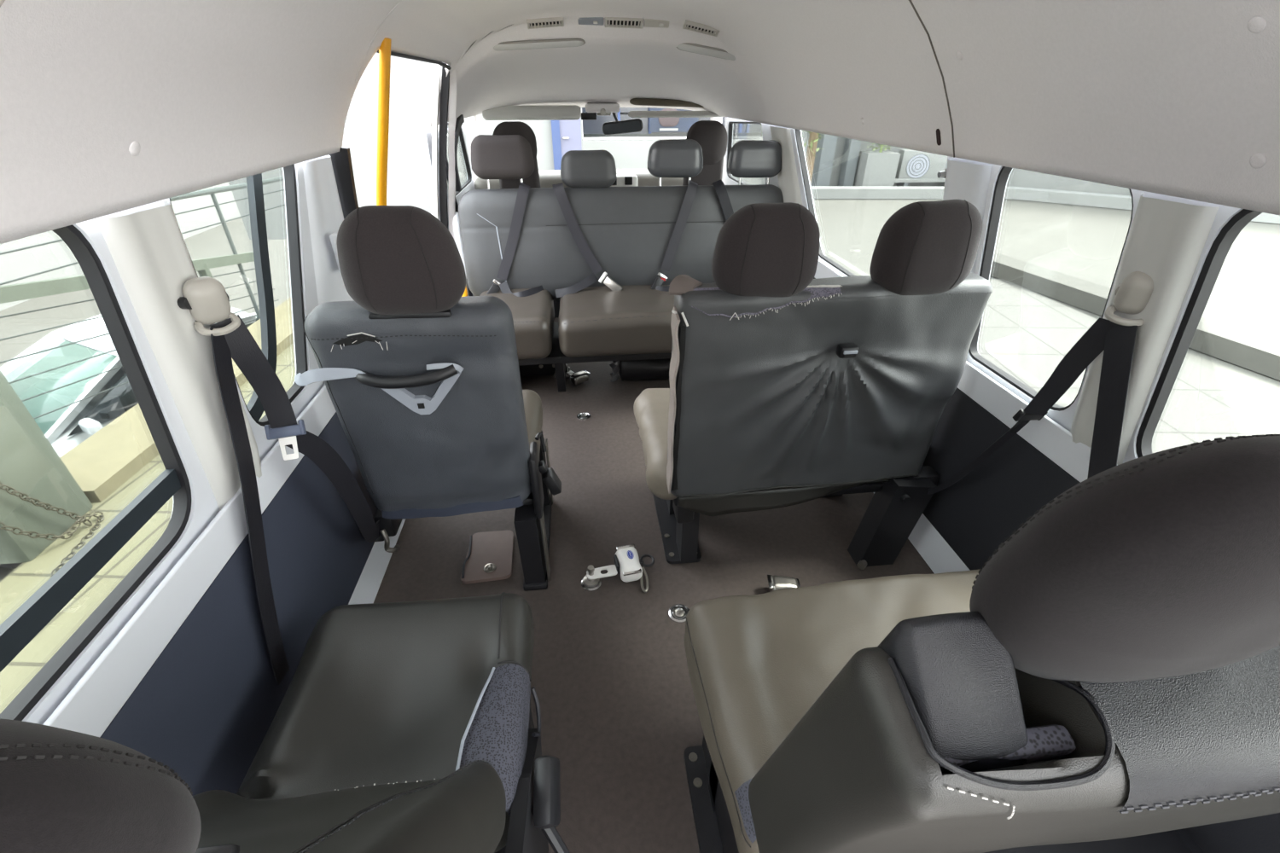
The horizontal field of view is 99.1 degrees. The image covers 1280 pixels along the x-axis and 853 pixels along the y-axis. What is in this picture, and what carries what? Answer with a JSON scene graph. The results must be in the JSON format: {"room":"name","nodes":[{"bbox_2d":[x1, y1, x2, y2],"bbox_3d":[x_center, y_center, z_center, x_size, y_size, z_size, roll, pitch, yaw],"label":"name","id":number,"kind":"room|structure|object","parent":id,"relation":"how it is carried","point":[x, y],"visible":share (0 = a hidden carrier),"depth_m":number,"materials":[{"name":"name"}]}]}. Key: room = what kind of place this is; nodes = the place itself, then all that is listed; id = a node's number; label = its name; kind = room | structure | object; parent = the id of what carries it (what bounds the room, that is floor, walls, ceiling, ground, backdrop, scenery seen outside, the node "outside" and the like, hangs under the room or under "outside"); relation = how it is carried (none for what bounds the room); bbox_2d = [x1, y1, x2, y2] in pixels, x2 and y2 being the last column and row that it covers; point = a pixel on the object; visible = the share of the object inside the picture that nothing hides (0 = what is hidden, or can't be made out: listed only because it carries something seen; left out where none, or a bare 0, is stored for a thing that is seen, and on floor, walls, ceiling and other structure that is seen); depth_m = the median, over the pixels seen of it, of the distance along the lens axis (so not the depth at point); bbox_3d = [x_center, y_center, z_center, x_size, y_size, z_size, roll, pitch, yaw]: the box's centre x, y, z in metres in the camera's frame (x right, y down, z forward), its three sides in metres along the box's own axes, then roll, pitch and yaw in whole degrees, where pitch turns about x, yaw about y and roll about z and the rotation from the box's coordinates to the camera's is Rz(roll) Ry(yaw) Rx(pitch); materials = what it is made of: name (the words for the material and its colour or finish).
{"room":"vehicle interior","nodes":[
{"label":"vehicle interior","id":0,"kind":"room"},
{"bbox_2d":[22,109,475,724],"bbox_3d":[-0.915,-0.397,1.991,0.050,1.240,4.620,-3,32,-5],"label":"wall","id":1,"kind":"structure","parent":0,"point":[205,508],"depth_m":0.94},
{"bbox_2d":[0,224,191,721],"bbox_3d":[-0.733,0.196,0.414,0.036,0.540,1.114,-3,32,-5],"label":"window","id":2,"kind":"structure","parent":1,"relation":"in","point":[37,611],"depth_m":0.79,"materials":[{"name":"black rubber"}]},
{"bbox_2d":[96,201,261,510],"bbox_3d":[-0.773,-0.080,0.972,0.053,0.572,0.201,-3,32,-5],"label":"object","id":3,"kind":"structure","parent":1,"relation":"attached to","point":[148,248],"depth_m":0.90,"materials":[{"name":"plastic"}]},
{"bbox_2d":[42,384,336,737],"bbox_3d":[-0.751,0.261,0.905,0.010,0.082,2.060,-3,32,-5],"label":"trim","id":4,"kind":"structure","parent":1,"relation":"attached to","point":[93,703],"depth_m":0.85,"materials":[{"name":"plastic"}]},
{"bbox_2d":[99,412,378,796],"bbox_3d":[-0.750,0.489,1.034,0.013,0.443,2.040,-3,32,-5],"label":"side wall panel","id":5,"kind":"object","parent":1,"relation":"attached to","point":[205,708],"depth_m":1.03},
{"bbox_2d":[169,163,308,426],"bbox_3d":[-0.839,-0.330,1.232,0.036,0.545,0.543,-3,32,-5],"label":"window","id":6,"kind":"structure","parent":1,"relation":"in","point":[254,183],"depth_m":1.23,"materials":[{"name":"black rubber"}]},
{"bbox_2d":[177,276,379,686],"bbox_3d":[-0.715,0.090,1.135,0.100,0.814,0.512,3,32,4],"label":"belt","id":7,"kind":"object","parent":1,"relation":"attached to","point":[206,299],"visible":1,"depth_m":1.04,"materials":[{"name":"black fabric"}]},
{"bbox_2d":[302,155,353,305],"bbox_3d":[-0.846,-0.400,1.490,0.038,0.572,0.470,-3,32,-5],"label":"trim","id":8,"kind":"structure","parent":1,"relation":"attached to","point":[325,214],"depth_m":1.46,"materials":[{"name":"plastic"}]},
{"bbox_2d":[329,231,340,272],"bbox_3d":[-0.822,-0.477,1.492,0.012,0.100,0.050,-3,32,-5],"label":"plate","id":9,"kind":"object","parent":1,"relation":"attached to","point":[333,237],"visible":0.48,"depth_m":1.46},
{"bbox_2d":[329,146,358,219],"bbox_3d":[-0.870,-0.279,1.845,0.097,1.193,0.022,-3,32,-5],"label":"trim","id":10,"kind":"structure","parent":1,"relation":"attached to","point":[341,160],"depth_m":1.57,"materials":[{"name":"plastic"}]},
{"bbox_2d":[439,62,449,228],"bbox_3d":[-0.941,-0.997,2.780,0.230,1.430,0.042,6,32,9],"label":"trim","id":11,"kind":"structure","parent":1,"relation":"attached to","point":[445,79],"depth_m":2.56,"materials":[{"name":"black rubber"}]},
{"bbox_2d":[448,69,457,240],"bbox_3d":[-0.923,-1.337,2.751,0.185,0.840,0.350,-3,32,-5],"label":"trim","id":12,"kind":"structure","parent":1,"relation":"attached to","point":[453,88],"depth_m":2.60,"materials":[{"name":"plastic"}]},
{"bbox_2d":[454,114,464,191],"bbox_3d":[-1.010,-1.534,3.064,0.057,0.370,0.250,2,32,4],"label":"trim","id":13,"kind":"structure","parent":1,"relation":"attached to","point":[460,119],"depth_m":3.00,"materials":[{"name":"black rubber"}]},
{"bbox_2d":[447,122,471,196],"bbox_3d":[-1.097,-1.604,3.241,0.032,0.398,0.850,-3,32,-5],"label":"trim","id":14,"kind":"structure","parent":1,"relation":"in","point":[462,140],"depth_m":3.53,"materials":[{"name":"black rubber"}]},
{"bbox_2d":[453,211,466,279],"bbox_3d":[-0.947,-0.956,2.895,0.050,0.340,0.100,-3,32,-5],"label":"pillar cover","id":15,"kind":"structure","parent":1,"relation":"attached to","point":[456,230],"depth_m":2.82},
{"bbox_2d":[0,0,1279,244],"bbox_3d":[-0.051,-1.094,1.614,1.657,0.463,4.524,-3,32,-5],"label":"ceiling","id":16,"kind":"structure","parent":0,"point":[1176,98],"depth_m":1.00,"materials":[{"name":"plastic"}]},
{"bbox_2d":[128,140,140,156],"bbox_3d":[-0.718,-0.395,0.775,0.013,0.020,0.021,-3,32,-5],"label":"button","id":17,"kind":"object","parent":16,"relation":"attached to","point":[135,148],"visible":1,"depth_m":0.77,"materials":[{"name":"plastic"}]},
{"bbox_2d":[376,49,451,69],"bbox_3d":[-0.780,-1.306,1.949,0.019,0.030,1.030,-3,32,-5],"label":"trim","id":18,"kind":"structure","parent":16,"relation":"attached to","point":[393,54],"depth_m":1.90,"materials":[{"name":"black rubber"}]},
{"bbox_2d":[482,104,581,120],"bbox_3d":[-0.713,-1.998,3.475,0.670,0.080,0.053,-3,32,-5],"label":"sun visor","id":19,"kind":"object","parent":16,"relation":"attached to","point":[517,112],"visible":0.86,"depth_m":3.47,"materials":[{"name":"plastic"}]},
{"bbox_2d":[493,38,585,50],"bbox_3d":[-0.462,-1.719,2.457,0.434,0.048,0.039,-4,32,-7],"label":"lamp","id":20,"kind":"object","parent":16,"relation":"attached to","point":[528,44],"visible":1,"depth_m":2.45,"materials":[{"name":"grey"}]},
{"bbox_2d":[526,17,564,29],"bbox_3d":[-0.409,-1.746,2.359,0.159,0.046,0.046,-4,32,-7],"label":"ceiling vent","id":21,"kind":"object","parent":16,"relation":"in","point":[554,21],"visible":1,"depth_m":2.35,"materials":[{"name":"black"}]},
{"bbox_2d":[464,115,722,180],"bbox_3d":[-0.307,-1.963,3.832,1.812,0.592,0.441,-3,32,-5],"label":"window","id":22,"kind":"structure","parent":16,"relation":"attached to","point":[470,123],"depth_m":3.60,"materials":[{"name":"clear glass"}]},
{"bbox_2d":[585,103,620,115],"bbox_3d":[-0.239,-2.030,3.495,0.220,0.065,0.135,-3,32,-5],"label":"console","id":23,"kind":"object","parent":16,"relation":"attached to","point":[602,108],"visible":1,"depth_m":3.46,"materials":[{"name":"plastic"}]},
{"bbox_2d":[581,112,610,120],"bbox_3d":[-0.286,-2.030,3.544,0.195,0.067,0.052,-3,32,-5],"label":"camera","id":24,"kind":"object","parent":23,"relation":"attached to","point":[584,116],"visible":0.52,"depth_m":3.53,"materials":[{"name":"black plastic"}]},
{"bbox_2d":[601,112,643,134],"bbox_3d":[-0.111,-1.993,3.559,0.270,0.164,0.097,5,32,7],"label":"mirror","id":25,"kind":"object","parent":23,"relation":"attached to","point":[636,125],"visible":0.97,"depth_m":3.54,"materials":[{"name":"black plastic"}]},
{"bbox_2d":[603,120,640,134],"bbox_3d":[-0.117,-1.939,3.542,0.250,0.081,0.011,5,32,7],"label":"mirror glass","id":26,"kind":"object","parent":25,"relation":"attached to","point":[621,126],"depth_m":3.54,"materials":[{"name":"black"}]},
{"bbox_2d":[577,17,669,29],"bbox_3d":[-0.070,-1.774,2.393,0.400,0.044,0.050,-3,32,-5],"label":"ceiling vent","id":27,"kind":"object","parent":16,"relation":"in","point":[617,22],"visible":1,"depth_m":2.39,"materials":[{"name":"black"}]},
{"bbox_2d":[629,98,703,107],"bbox_3d":[0.245,-2.054,3.468,0.620,0.057,0.052,-3,32,-5],"label":"shelf","id":28,"kind":"object","parent":16,"relation":"attached to","point":[642,101],"visible":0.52,"depth_m":3.44,"materials":[{"name":"brown"}]},
{"bbox_2d":[620,110,721,117],"bbox_3d":[0.216,-2.021,3.532,0.690,0.037,0.055,-3,32,-5],"label":"sun visor","id":29,"kind":"object","parent":16,"relation":"attached to","point":[631,113],"visible":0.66,"depth_m":3.52,"materials":[{"name":"plastic"}]},
{"bbox_2d":[683,19,719,36],"bbox_3d":[0.271,-1.755,2.406,0.159,0.060,0.047,-1,32,-2],"label":"ceiling vent","id":30,"kind":"object","parent":16,"relation":"in","point":[691,26],"visible":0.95,"depth_m":2.40,"materials":[{"name":"black"}]},
{"bbox_2d":[676,42,735,60],"bbox_3d":[0.334,-1.736,2.529,0.340,0.081,0.035,1,32,2],"label":"lamp","id":31,"kind":"object","parent":16,"relation":"attached to","point":[693,48],"visible":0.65,"depth_m":2.52,"materials":[{"name":"grey"}]},
{"bbox_2d":[1247,16,1266,33],"bbox_3d":[0.768,-0.501,0.679,0.015,0.019,0.021,-3,32,-5],"label":"button","id":32,"kind":"object","parent":16,"relation":"attached to","point":[1257,24],"visible":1,"depth_m":0.68,"materials":[{"name":"plastic"}]},
{"bbox_2d":[1249,152,1266,168],"bbox_3d":[0.860,-0.370,0.760,0.011,0.021,0.021,-3,32,-5],"label":"button","id":33,"kind":"object","parent":16,"relation":"attached to","point":[1258,160],"visible":1,"depth_m":0.76,"materials":[{"name":"plastic"}]},
{"bbox_2d":[373,317,934,852],"bbox_3d":[-0.019,0.104,2.416,1.835,0.060,4.620,-3,32,-5],"label":"floor","id":34,"kind":"structure","parent":0,"point":[611,682],"depth_m":1.72,"materials":[{"name":"carpet"}]},
{"bbox_2d":[0,592,570,852],"bbox_3d":[-0.384,0.422,0.773,0.544,1.129,0.802,-3,32,-5],"label":"passenger seat","id":35,"kind":"object","parent":34,"relation":"on","point":[404,727],"visible":1,"depth_m":0.87,"materials":[{"name":"grey leather"}]},
{"bbox_2d":[236,593,534,852],"bbox_3d":[-0.442,0.539,1.028,0.455,0.174,0.471,-3,32,-5],"label":"seat cushion","id":36,"kind":"object","parent":35,"relation":"on","point":[391,693],"depth_m":1.00,"materials":[{"name":"grey leather"}]},
{"bbox_2d":[376,37,391,205],"bbox_3d":[-0.797,-0.462,1.893,0.220,1.454,0.079,11,33,18],"label":"pole","id":37,"kind":"object","parent":34,"relation":"on","point":[384,69],"visible":0.34,"depth_m":1.61,"materials":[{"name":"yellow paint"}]},
{"bbox_2d":[294,205,561,591],"bbox_3d":[-0.532,-0.080,1.576,0.578,1.138,0.636,-3,32,-5],"label":"passenger seat","id":38,"kind":"object","parent":34,"relation":"on","point":[421,378],"visible":0.98,"depth_m":1.25,"materials":[{"name":"grey leather"}]},
{"bbox_2d":[522,389,542,493],"bbox_3d":[-0.543,0.047,1.746,0.445,0.154,0.480,-3,32,-5],"label":"seat cushion","id":39,"kind":"object","parent":38,"relation":"on","point":[532,403],"depth_m":1.78,"materials":[{"name":"beige leather"}]},
{"bbox_2d":[460,530,513,584],"bbox_3d":[-0.501,0.427,1.819,0.158,0.021,0.223,-3,32,-5],"label":"cover plate","id":40,"kind":"object","parent":34,"relation":"on","point":[489,557],"visible":1,"depth_m":1.80,"materials":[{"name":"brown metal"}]},
{"bbox_2d":[492,121,559,317],"bbox_3d":[-0.733,-1.303,3.517,0.500,1.175,0.493,-3,32,-5],"label":"chair","id":41,"kind":"object","parent":34,"relation":"on","point":[519,128],"visible":0.21,"depth_m":3.10,"materials":[{"name":"fabric"}]},
{"bbox_2d":[553,363,590,385],"bbox_3d":[-0.354,-0.292,2.877,0.172,0.114,0.115,17,36,26],"label":"clamp","id":42,"kind":"object","parent":34,"relation":"on","point":[578,377],"visible":0.89,"depth_m":2.86,"materials":[{"name":"metal"}]},
{"bbox_2d":[583,543,654,593],"bbox_3d":[-0.065,0.440,1.738,0.218,0.072,0.146,4,32,6],"label":"clamp","id":43,"kind":"object","parent":34,"relation":"on","point":[626,561],"visible":1,"depth_m":1.71,"materials":[{"name":"metal"}]},
{"bbox_2d":[458,134,783,391],"bbox_3d":[-0.041,-0.748,2.643,1.630,1.150,0.660,-3,32,-5],"label":"bench","id":44,"kind":"object","parent":34,"relation":"on","point":[628,230],"visible":0.76,"depth_m":2.65,"materials":[{"name":"grey leather"}]},
{"bbox_2d":[486,181,543,296],"bbox_3d":[-0.606,-0.853,2.609,0.323,0.542,0.180,-24,39,-33],"label":"belt","id":45,"kind":"object","parent":44,"relation":"attached to","point":[523,189],"visible":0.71,"depth_m":2.66,"materials":[{"name":"grey"}]},
{"bbox_2d":[479,288,554,359],"bbox_3d":[-0.612,-0.513,2.650,0.375,0.203,0.550,-3,32,-5],"label":"seat cushion","id":46,"kind":"object","parent":44,"relation":"on","point":[533,316],"depth_m":2.47,"materials":[{"name":"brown leather"}]},
{"bbox_2d":[552,182,622,297],"bbox_3d":[-0.236,-0.897,2.670,0.372,0.518,0.174,2,32,3],"label":"belt","id":47,"kind":"object","parent":44,"relation":"on","point":[559,190],"visible":0.88,"depth_m":2.70,"materials":[{"name":"grey"}]},
{"bbox_2d":[558,285,674,357],"bbox_3d":[-0.027,-0.546,2.704,0.741,0.203,0.550,-3,32,-5],"label":"seat cushion","id":48,"kind":"object","parent":44,"relation":"on","point":[595,321],"depth_m":2.48,"materials":[{"name":"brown leather"}]},
{"bbox_2d":[651,180,698,291],"bbox_3d":[0.190,-0.915,2.700,0.315,0.530,0.115,-27,41,-36],"label":"belt","id":49,"kind":"object","parent":44,"relation":"on","point":[692,187],"visible":0.74,"depth_m":2.71,"materials":[{"name":"grey"}]},
{"bbox_2d":[711,179,733,220],"bbox_3d":[0.480,-0.945,2.756,0.292,0.536,0.058,17,36,25],"label":"belt","id":50,"kind":"object","parent":44,"relation":"attached to","point":[719,186],"visible":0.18,"depth_m":2.68,"materials":[{"name":"black"}]},
{"bbox_2d":[609,358,670,382],"bbox_3d":[0.071,-0.336,2.899,0.467,0.186,0.211,-4,32,-7],"label":"bag","id":51,"kind":"object","parent":34,"relation":"on","point":[648,369],"visible":0.35,"depth_m":2.83,"materials":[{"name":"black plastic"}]},
{"bbox_2d":[668,604,689,623],"bbox_3d":[0.118,0.555,1.624,0.068,0.006,0.068,-3,32,-5],"label":"anchor","id":52,"kind":"object","parent":34,"relation":"on","point":[677,613],"visible":0.94,"depth_m":1.62,"materials":[{"name":"silver metal"}]},
{"bbox_2d":[682,120,727,186],"bbox_3d":[0.371,-1.366,3.619,0.500,1.175,0.493,-3,32,-5],"label":"chair","id":53,"kind":"object","parent":34,"relation":"on","point":[712,136],"visible":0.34,"depth_m":3.18,"materials":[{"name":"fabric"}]},
{"bbox_2d":[767,575,800,592],"bbox_3d":[0.434,0.516,1.627,0.099,0.056,0.156,2,32,4],"label":"clamp","id":54,"kind":"object","parent":34,"relation":"on","point":[775,583],"visible":0.51,"depth_m":1.65,"materials":[{"name":"metal"}]},
{"bbox_2d":[633,199,992,570],"bbox_3d":[0.448,-0.145,1.698,0.900,1.120,0.594,-3,32,-5],"label":"seat","id":55,"kind":"object","parent":34,"relation":"on","point":[788,386],"visible":1,"depth_m":1.40,"materials":[{"name":"grey leather"}]},
{"bbox_2d":[633,388,888,500],"bbox_3d":[0.417,0.028,1.845,0.848,0.200,0.520,-3,32,-5],"label":"seat cushion","id":56,"kind":"object","parent":55,"relation":"on","point":[651,407],"depth_m":1.66,"materials":[{"name":"leather"}]},
{"bbox_2d":[836,343,858,358],"bbox_3d":[0.517,-0.189,1.362,0.047,0.031,0.031,-4,32,-7],"label":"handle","id":57,"kind":"object","parent":55,"relation":"attached to","point":[843,350],"depth_m":1.35,"materials":[{"name":"black"}]},
{"bbox_2d":[683,434,1279,852],"bbox_3d":[0.543,0.360,0.848,0.878,1.155,0.703,-3,32,-5],"label":"seat","id":58,"kind":"object","parent":34,"relation":"on","point":[1108,681],"visible":1,"depth_m":0.41,"materials":[{"name":"grey leather"}]},
{"bbox_2d":[683,569,980,852],"bbox_3d":[0.528,0.516,1.067,0.832,0.184,0.488,-3,32,-5],"label":"seat cushion","id":59,"kind":"object","parent":58,"relation":"on","point":[757,664],"depth_m":1.06,"materials":[{"name":"beige leather"}]},
{"bbox_2d":[873,492,970,573],"bbox_3d":[0.877,-0.228,2.325,0.040,0.600,4.620,-3,32,-5],"label":"wall","id":60,"kind":"structure","parent":0,"point":[932,547],"depth_m":1.76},
{"bbox_2d":[813,277,1279,852],"bbox_3d":[0.942,0.159,1.568,0.013,0.443,2.920,-3,32,-5],"label":"side wall panel","id":61,"kind":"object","parent":60,"relation":"attached to","point":[977,513],"depth_m":1.47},
{"bbox_2d":[1175,828,1204,852],"bbox_3d":[1.051,0.925,0.884,0.010,0.140,0.940,-3,32,-5],"label":"trim","id":62,"kind":"structure","parent":60,"relation":"attached to","point":[1190,843],"depth_m":1.02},
{"bbox_2d":[723,116,1242,463],"bbox_3d":[0.840,-0.753,1.996,0.144,0.640,4.620,-3,32,-5],"label":"wall","id":63,"kind":"structure","parent":0,"point":[1064,418],"depth_m":1.26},
{"bbox_2d":[727,121,761,184],"bbox_3d":[0.647,-1.683,3.368,0.087,0.398,0.930,-3,32,-5],"label":"window","id":64,"kind":"structure","parent":63,"relation":"in","point":[730,125],"depth_m":3.61,"materials":[{"name":"black rubber"}]},
{"bbox_2d":[769,125,802,205],"bbox_3d":[0.742,-1.131,2.672,0.114,0.572,0.624,-5,32,-8],"label":"trim","id":65,"kind":"structure","parent":63,"relation":"attached to","point":[788,177],"depth_m":2.62,"materials":[{"name":"plastic"}]},
{"bbox_2d":[794,128,855,276],"bbox_3d":[0.819,-0.848,2.101,0.115,0.554,1.216,-3,32,-5],"label":"window","id":66,"kind":"structure","parent":63,"relation":"in","point":[801,154],"depth_m":2.49,"materials":[{"name":"black rubber"}]},
{"bbox_2d":[908,0,954,157],"bbox_3d":[0.405,-0.858,1.248,0.813,0.447,0.004,-3,32,-5],"label":"trim","id":67,"kind":"structure","parent":63,"relation":"attached to","point":[910,2],"depth_m":1.30,"materials":[{"name":"grey"}]},
{"bbox_2d":[814,259,1117,482],"bbox_3d":[0.926,-0.142,1.556,0.010,0.082,3.220,-3,32,-5],"label":"trim","id":68,"kind":"structure","parent":63,"relation":"attached to","point":[1050,439],"depth_m":1.35,"materials":[{"name":"plastic"}]},
{"bbox_2d":[942,158,991,273],"bbox_3d":[0.874,-0.441,1.537,0.133,0.552,0.212,-3,32,-5],"label":"trim","id":69,"kind":"structure","parent":63,"relation":"attached to","point":[968,182],"depth_m":1.38,"materials":[{"name":"plastic"}]},
{"bbox_2d":[927,271,1153,494],"bbox_3d":[0.887,-0.001,1.269,0.084,0.780,0.510,-7,32,-11],"label":"belt","id":70,"kind":"object","parent":63,"relation":"attached to","point":[1115,335],"visible":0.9,"depth_m":1.07,"materials":[{"name":"black fabric"}]},
{"bbox_2d":[968,166,1133,411],"bbox_3d":[0.927,-0.327,1.265,0.112,0.539,0.404,-3,32,-5],"label":"window","id":71,"kind":"structure","parent":63,"relation":"in","point":[1003,177],"depth_m":1.38,"materials":[{"name":"black rubber"}]},
{"bbox_2d":[1070,193,1218,465],"bbox_3d":[0.937,-0.137,1.065,0.137,0.572,0.159,-3,32,-5],"label":"trim","id":72,"kind":"structure","parent":63,"relation":"attached to","point":[1166,240],"depth_m":0.96,"materials":[{"name":"plastic"}]},
{"bbox_2d":[1135,209,1262,458],"bbox_3d":[1.019,0.118,0.546,0.112,0.547,1.042,-3,32,-5],"label":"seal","id":73,"kind":"structure","parent":63,"relation":"in","point":[1220,247],"depth_m":0.95,"materials":[{"name":"black rubber"}]},
{"bbox_3d":[-1.093,-0.988,3.554,0.040,0.600,1.320,-3,32,-5],"label":"wall","id":74,"kind":"structure","parent":0,"visible":0},
{"bbox_2d":[431,64,441,220],"bbox_3d":[-0.967,-0.976,2.748,0.221,1.429,0.039,6,32,9],"label":"trim","id":75,"kind":"structure","parent":74,"relation":"attached to","point":[438,68],"depth_m":2.51,"materials":[{"name":"white plastic"}]},
{"bbox_2d":[474,168,683,189],"bbox_3d":[-0.293,-1.586,3.922,1.660,0.440,0.446,-3,32,-5],"label":"dashboard","id":76,"kind":"object","parent":74,"relation":"attached to","point":[625,177],"visible":0.15,"depth_m":3.69,"materials":[{"name":"grey plastic"}]},
{"label":"outside","id":77,"kind":"structure","parent":0,"visible":0},
{"bbox_2d":[0,217,290,581],"bbox_3d":[-10.234,1.002,5.223,13.000,0.080,40.000,-3,32,-5],"label":"ground","id":78,"kind":"structure","parent":77,"point":[212,242],"depth_m":11.00,"materials":[{"name":"concrete"}]},
{"bbox_2d":[0,181,240,311],"bbox_3d":[-11.585,-1.551,4.654,0.200,5.800,30.000,-3,32,-5],"label":"wall","id":79,"kind":"structure","parent":78,"relation":"on","point":[14,265],"depth_m":11.46,"materials":[{"name":"white paint"}]},
{"bbox_2d":[0,307,258,569],"bbox_3d":[-5.476,-0.198,5.678,2.060,1.482,3.850,14,34,22],"label":"car","id":80,"kind":"object","parent":78,"relation":"on","point":[65,428],"visible":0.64,"depth_m":5.11,"materials":[{"name":"grey paint"}]},
{"bbox_2d":[78,418,103,435],"bbox_3d":[-4.845,0.003,4.823,0.200,0.130,0.100,14,34,22],"label":"mirror","id":81,"kind":"object","parent":80,"relation":"attached to","point":[89,426],"depth_m":4.78,"materials":[{"name":"grey paint"}]},
{"bbox_2d":[0,175,285,418],"bbox_3d":[-4.028,-1.706,6.590,0.090,3.093,12.614,-3,32,-5],"label":"railing","id":82,"kind":"object","parent":78,"relation":"on","point":[12,293],"visible":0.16,"depth_m":3.62,"materials":[{"name":"grey metal"}]},
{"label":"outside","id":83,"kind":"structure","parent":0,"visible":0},
{"bbox_2d":[813,198,1279,399],"bbox_3d":[7.411,-1.362,6.021,21.000,0.100,40.000,-3,32,-5],"label":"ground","id":84,"kind":"structure","parent":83,"point":[1084,242],"depth_m":7.79,"materials":[{"name":"concrete"}]},
{"bbox_2d":[228,52,583,240],"bbox_3d":[-3.382,-4.480,7.677,5.100,3.440,0.200,-3,32,-5],"label":"wall","id":85,"kind":"structure","parent":84,"relation":"on","point":[411,81],"depth_m":7.85,"materials":[{"name":"white paint"}]},
{"bbox_2d":[550,118,581,169],"bbox_3d":[-1.070,-4.022,8.078,0.420,2.240,0.122,-3,32,-5],"label":"door","id":86,"kind":"structure","parent":85,"relation":"in","point":[566,134],"depth_m":7.95,"materials":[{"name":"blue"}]},
{"bbox_2d":[581,107,762,184],"bbox_3d":[0.685,-6.003,10.610,3.600,2.945,0.330,-3,32,-5],"label":"shop","id":87,"kind":"structure","parent":84,"relation":"on","point":[627,154],"depth_m":10.63,"materials":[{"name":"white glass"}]},
{"bbox_2d":[649,107,698,132],"bbox_3d":[0.653,-6.056,10.377,0.950,0.800,0.050,-3,32,-5],"label":"poster","id":88,"kind":"object","parent":87,"relation":"attached to","point":[656,125],"visible":0.3,"depth_m":10.50,"materials":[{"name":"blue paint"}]},
{"bbox_2d":[801,130,825,182],"bbox_3d":[3.022,-5.514,9.495,1.084,3.289,1.168,-3,32,-5],"label":"tree","id":89,"kind":"object","parent":84,"relation":"on","point":[811,153],"visible":0.05,"depth_m":9.79,"materials":[{"name":"brown plant"}]},
{"bbox_2d":[810,133,837,186],"bbox_3d":[4.111,-6.995,11.553,0.300,3.700,0.300,-3,32,-5],"label":"wall pillar","id":90,"kind":"structure","parent":84,"relation":"on","point":[823,160],"depth_m":12.11,"materials":[{"name":"grey paint"}]},
{"bbox_2d":[837,138,861,186],"bbox_3d":[4.669,-6.974,11.519,0.220,3.700,0.300,-3,32,-5],"label":"wall pillar","id":91,"kind":"structure","parent":84,"relation":"on","point":[852,147],"depth_m":12.11,"materials":[{"name":"grey paint"}]},
{"bbox_2d":[853,142,900,186],"bbox_3d":[5.177,-5.924,11.769,0.757,1.590,0.782,-3,32,-5],"label":"planter","id":92,"kind":"object","parent":84,"relation":"on","point":[874,168],"visible":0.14,"depth_m":11.78,"materials":[{"name":"white paint"}]},
{"bbox_2d":[733,129,1130,196],"bbox_3d":[8.326,-6.585,10.529,13.137,4.020,2.653,13,34,21],"label":"wall","id":93,"kind":"structure","parent":84,"relation":"on","point":[1018,177],"depth_m":12.04,"materials":[{"name":"white paint"}]},
{"bbox_2d":[885,177,945,182],"bbox_3d":[6.508,-5.493,12.127,2.400,0.060,0.400,-3,32,-5],"label":"ledge","id":94,"kind":"object","parent":93,"relation":"attached to","point":[897,180],"visible":0.29,"depth_m":11.91,"materials":[{"name":"white paint"}]},
{"bbox_2d":[895,149,947,181],"bbox_3d":[6.157,-5.723,11.967,0.950,0.620,0.333,2,32,3],"label":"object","id":95,"kind":"object","parent":94,"relation":"on","point":[912,164],"visible":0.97,"depth_m":11.83,"materials":[{"name":"white paint"}]},
{"bbox_2d":[906,153,930,178],"bbox_3d":[6.026,-5.644,11.839,0.495,0.493,0.016,2,32,3],"label":"fan grille","id":96,"kind":"object","parent":95,"relation":"attached to","point":[917,165],"depth_m":11.84,"materials":[{"name":"grey paint"}]},
{"bbox_2d":[811,186,1279,223],"bbox_3d":[7.480,-4.515,10.813,9.108,0.200,1.853,10,33,16],"label":"kerb","id":97,"kind":"object","parent":84,"relation":"on","point":[1106,200],"visible":0.53,"depth_m":11.23,"materials":[{"name":"white paint"}]},
{"bbox_2d":[990,252,1279,380],"bbox_3d":[4.900,-1.120,5.354,0.410,0.170,7.379,-8,33,-12],"label":"kerb","id":98,"kind":"object","parent":84,"relation":"on","point":[1259,353],"depth_m":4.92,"materials":[{"name":"concrete"}]},
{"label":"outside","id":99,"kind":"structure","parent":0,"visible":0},
{"bbox_2d":[0,343,295,714],"bbox_3d":[-2.056,0.722,2.549,1.800,0.030,9.000,-3,32,-5],"label":"ground","id":100,"kind":"structure","parent":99,"point":[26,578],"depth_m":2.58,"materials":[{"name":"concrete"}]},
{"bbox_2d":[0,370,92,564],"bbox_3d":[-3.154,-0.049,2.417,0.400,1.440,0.420,-3,32,-5],"label":"bollard post","id":101,"kind":"object","parent":100,"relation":"on","point":[30,465],"visible":0.92,"depth_m":2.64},
{"bbox_2d":[0,481,104,576],"bbox_3d":[-2.841,0.330,2.569,0.168,0.640,0.445,-3,32,-5],"label":"chain","id":102,"kind":"object","parent":101,"relation":"hanging from","point":[83,518],"visible":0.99,"depth_m":2.67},
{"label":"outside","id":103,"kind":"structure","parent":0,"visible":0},
{"bbox_2d":[977,279,1279,453],"bbox_3d":[2.919,0.701,2.582,3.900,0.030,9.000,-3,32,-5],"label":"pavement","id":104,"kind":"structure","parent":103,"point":[1025,333],"depth_m":4.37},
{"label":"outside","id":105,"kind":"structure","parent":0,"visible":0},
{"bbox_2d":[59,297,293,503],"bbox_3d":[-3.328,-0.070,5.264,0.501,1.700,4.392,-2,32,-4],"label":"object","id":106,"kind":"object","parent":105,"point":[101,463],"visible":0.14,"depth_m":3.32,"materials":[{"name":"concrete"}]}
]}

